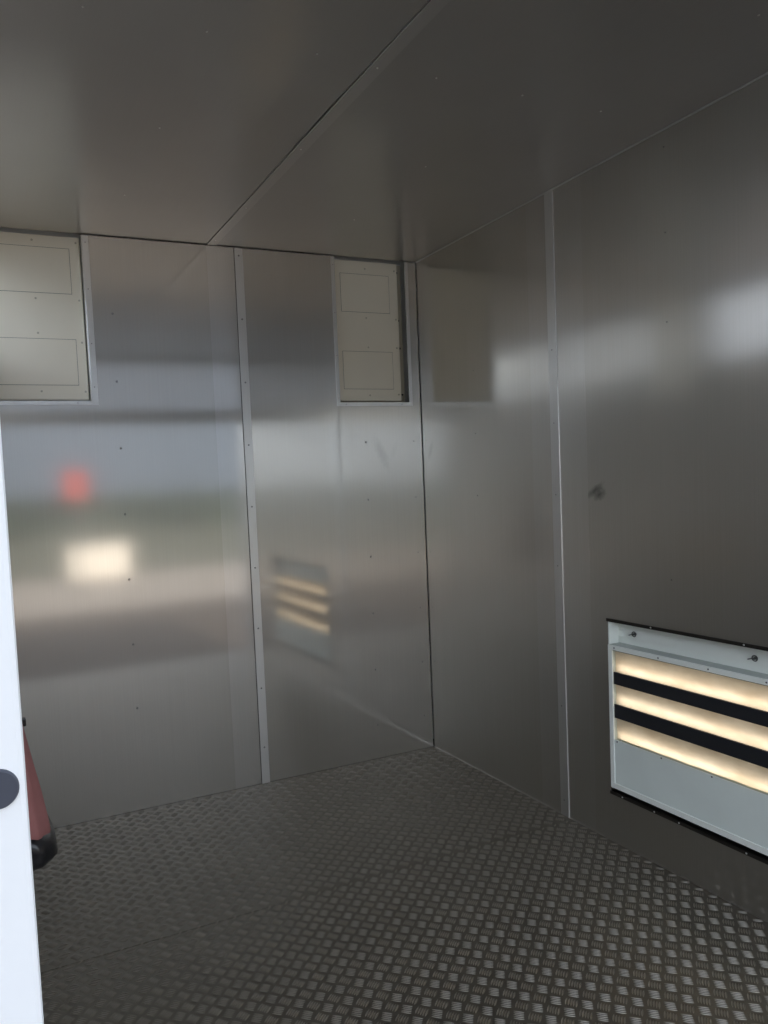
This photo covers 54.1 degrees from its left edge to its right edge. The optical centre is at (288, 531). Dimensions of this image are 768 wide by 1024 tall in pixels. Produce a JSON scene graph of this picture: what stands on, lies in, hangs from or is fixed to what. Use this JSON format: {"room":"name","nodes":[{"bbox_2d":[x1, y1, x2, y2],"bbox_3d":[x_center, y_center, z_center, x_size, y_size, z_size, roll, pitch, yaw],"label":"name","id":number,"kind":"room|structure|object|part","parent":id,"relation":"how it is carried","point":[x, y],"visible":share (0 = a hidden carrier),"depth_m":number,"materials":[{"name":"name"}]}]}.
{"room":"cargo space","nodes":[
{"label":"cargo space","id":0,"kind":"room"},
{"bbox_2d":[0,227,433,827],"bbox_3d":[-0.200,-0.034,3.084,2.135,2.380,0.125,-4,4,-23],"label":"wall","id":1,"kind":"structure","parent":0,"point":[127,513],"depth_m":2.97,"materials":[{"name":"metal"}]},
{"bbox_2d":[0,232,89,400],"bbox_3d":[-0.932,-0.780,2.725,0.359,0.606,0.032,-4,4,-23],"label":"wall panel","id":2,"kind":"object","parent":1,"relation":"attached to","point":[43,356],"visible":1,"depth_m":2.72,"materials":[{"name":"beige metal"}]},
{"bbox_3d":[-0.937,-0.955,2.700,0.276,0.163,0.001,-4,4,-23],"label":"plate","id":3,"kind":"part","parent":2,"relation":"part of","materials":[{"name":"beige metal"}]},
{"bbox_3d":[-0.919,-0.623,2.721,0.280,0.167,0.001,-4,4,-23],"label":"plate","id":4,"kind":"part","parent":2,"relation":"part of","materials":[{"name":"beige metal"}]},
{"bbox_2d":[0,235,98,404],"bbox_3d":[-0.913,-0.772,2.699,0.396,0.622,0.028,-4,4,-23],"label":"trim","id":5,"kind":"structure","parent":1,"relation":"attached to","point":[84,247],"depth_m":2.76,"materials":[{"name":"metal"}]},
{"bbox_3d":[-0.214,-0.038,3.015,0.125,2.193,0.001,-4,4,-23],"label":"joint plate","id":6,"kind":"part","parent":1,"relation":"part of","materials":[{"name":"metal"}]},
{"bbox_2d":[234,248,269,783],"bbox_3d":[-0.149,-0.043,3.042,0.035,2.194,0.004,-4,4,-23],"label":"trim","id":7,"kind":"structure","parent":1,"relation":"attached to","point":[239,273],"depth_m":3.04,"materials":[{"name":"metal"}]},
{"bbox_2d":[334,259,404,401],"bbox_3d":[0.353,-0.875,3.273,0.355,0.612,0.032,-4,4,-23],"label":"wall panel","id":8,"kind":"object","parent":1,"relation":"attached to","point":[368,294],"visible":0.98,"depth_m":3.26,"materials":[{"name":"beige metal"}]},
{"bbox_3d":[0.334,-1.040,3.243,0.239,0.161,0.001,-4,4,-23],"label":"plate","id":9,"kind":"part","parent":8,"relation":"part of","materials":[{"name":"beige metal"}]},
{"bbox_3d":[0.351,-0.709,3.263,0.247,0.161,0.001,-4,4,-23],"label":"plate","id":10,"kind":"part","parent":8,"relation":"part of","materials":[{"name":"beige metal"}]},
{"bbox_2d":[330,256,412,405],"bbox_3d":[0.360,-0.865,3.243,0.379,0.630,0.030,-4,4,-23],"label":"trim","id":11,"kind":"structure","parent":1,"relation":"attached to","point":[410,403],"depth_m":3.23,"materials":[{"name":"metal"}]},
{"bbox_2d":[0,0,767,261],"bbox_3d":[0.235,-1.133,1.869,2.135,0.084,2.620,-4,4,-23],"label":"ceiling","id":12,"kind":"structure","parent":0,"point":[139,119],"depth_m":1.90,"materials":[{"name":"metal"}]},
{"bbox_2d":[207,0,449,245],"bbox_3d":[0.176,-1.088,1.806,0.037,0.004,2.449,-4,4,-23],"label":"trim","id":13,"kind":"structure","parent":12,"relation":"attached to","point":[432,8],"depth_m":1.89,"materials":[{"name":"silver metal"}]},
{"bbox_2d":[33,739,767,1023],"bbox_3d":[0.348,1.147,2.008,2.135,0.103,2.620,-4,4,-23],"label":"floor","id":14,"kind":"structure","parent":0,"point":[420,886],"depth_m":2.11,"materials":[{"name":"metal"}]},
{"bbox_3d":[-0.022,1.075,2.673,1.885,0.005,0.862,-4,4,-23],"label":"tread plate","id":15,"kind":"part","parent":14,"relation":"part of","materials":[{"name":"metal"}]},
{"bbox_2d":[416,75,767,920],"bbox_3d":[1.181,-0.055,2.307,0.206,2.380,2.600,-4,4,-23],"label":"wall","id":16,"kind":"structure","parent":0,"point":[661,246],"depth_m":2.42,"materials":[{"name":"metal"}]},
{"bbox_3d":[0.918,-0.074,2.672,0.001,2.193,0.099,-4,4,-23],"label":"joint plate","id":17,"kind":"part","parent":16,"relation":"part of","materials":[{"name":"metal"}]},
{"bbox_2d":[544,190,569,817],"bbox_3d":[0.943,-0.071,2.610,0.005,2.195,0.038,-4,4,-23],"label":"trim","id":18,"kind":"structure","parent":16,"relation":"attached to","point":[548,197],"depth_m":2.60,"materials":[{"name":"metal"}]},
{"bbox_3d":[0.976,-0.068,2.537,0.001,2.193,0.124,-4,4,-23],"label":"joint plate","id":19,"kind":"part","parent":16,"relation":"part of","materials":[{"name":"metal"}]},
{"bbox_2d":[415,72,767,262],"bbox_3d":[1.044,-1.150,2.177,0.006,0.006,2.449,-4,4,-23],"label":"trim","id":20,"kind":"structure","parent":16,"relation":"attached to","point":[765,74],"depth_m":2.27,"materials":[{"name":"metal"}]},
{"bbox_2d":[434,746,767,922],"bbox_3d":[1.154,1.037,2.311,0.002,0.004,2.449,-4,4,-23],"label":"baseboard","id":21,"kind":"structure","parent":16,"relation":"attached to","point":[434,746],"depth_m":2.40,"materials":[{"name":"metal"}]},
{"bbox_2d":[606,618,767,864],"bbox_3d":[1.292,0.588,2.088,0.142,0.590,0.864,-4,4,-23],"label":"trim","id":22,"kind":"structure","parent":16,"relation":"attached to","point":[696,828],"depth_m":2.18,"materials":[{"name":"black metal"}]},
{"bbox_2d":[608,622,767,855],"bbox_3d":[1.280,0.582,2.086,0.126,0.554,0.850,-4,4,-23],"label":"vent","id":23,"kind":"object","parent":16,"relation":"attached to","point":[689,715],"visible":1,"depth_m":2.18,"materials":[{"name":"white metal"}]},
{"bbox_3d":[1.240,0.378,2.061,0.046,0.140,0.850,-4,4,-23],"label":"mounting plate","id":24,"kind":"part","parent":23,"relation":"part of","materials":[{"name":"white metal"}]},
{"bbox_3d":[1.237,0.770,2.074,0.004,0.148,0.816,-4,4,-23],"label":"panel","id":25,"kind":"part","parent":23,"relation":"part of","materials":[{"name":"grey metal"}]},
{"bbox_3d":[-0.671,0.083,1.545,0.050,2.380,2.550,-4,4,-23],"label":"wall","id":26,"kind":"structure","parent":0,"visible":0},
{"bbox_2d":[22,717,57,870],"bbox_3d":[-0.469,0.245,1.284,0.091,0.631,0.208,-4,4,-23],"label":"fire extinguisher","id":27,"kind":"object","parent":26,"relation":"hanging from","point":[44,847],"visible":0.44,"depth_m":1.23,"materials":[{"name":"red metal"}]},
{"bbox_3d":[0.753,-0.855,0.703,2.135,0.547,0.050,-4,4,-23],"label":"wall","id":28,"kind":"structure","parent":0,"visible":0},
{"bbox_2d":[0,424,43,1023],"bbox_3d":[0.774,0.061,0.747,2.190,2.380,0.052,-4,4,-23],"label":"door","id":29,"kind":"structure","parent":28,"relation":"in","point":[20,977],"depth_m":0.34,"materials":[{"name":"white paint"}]}
]}

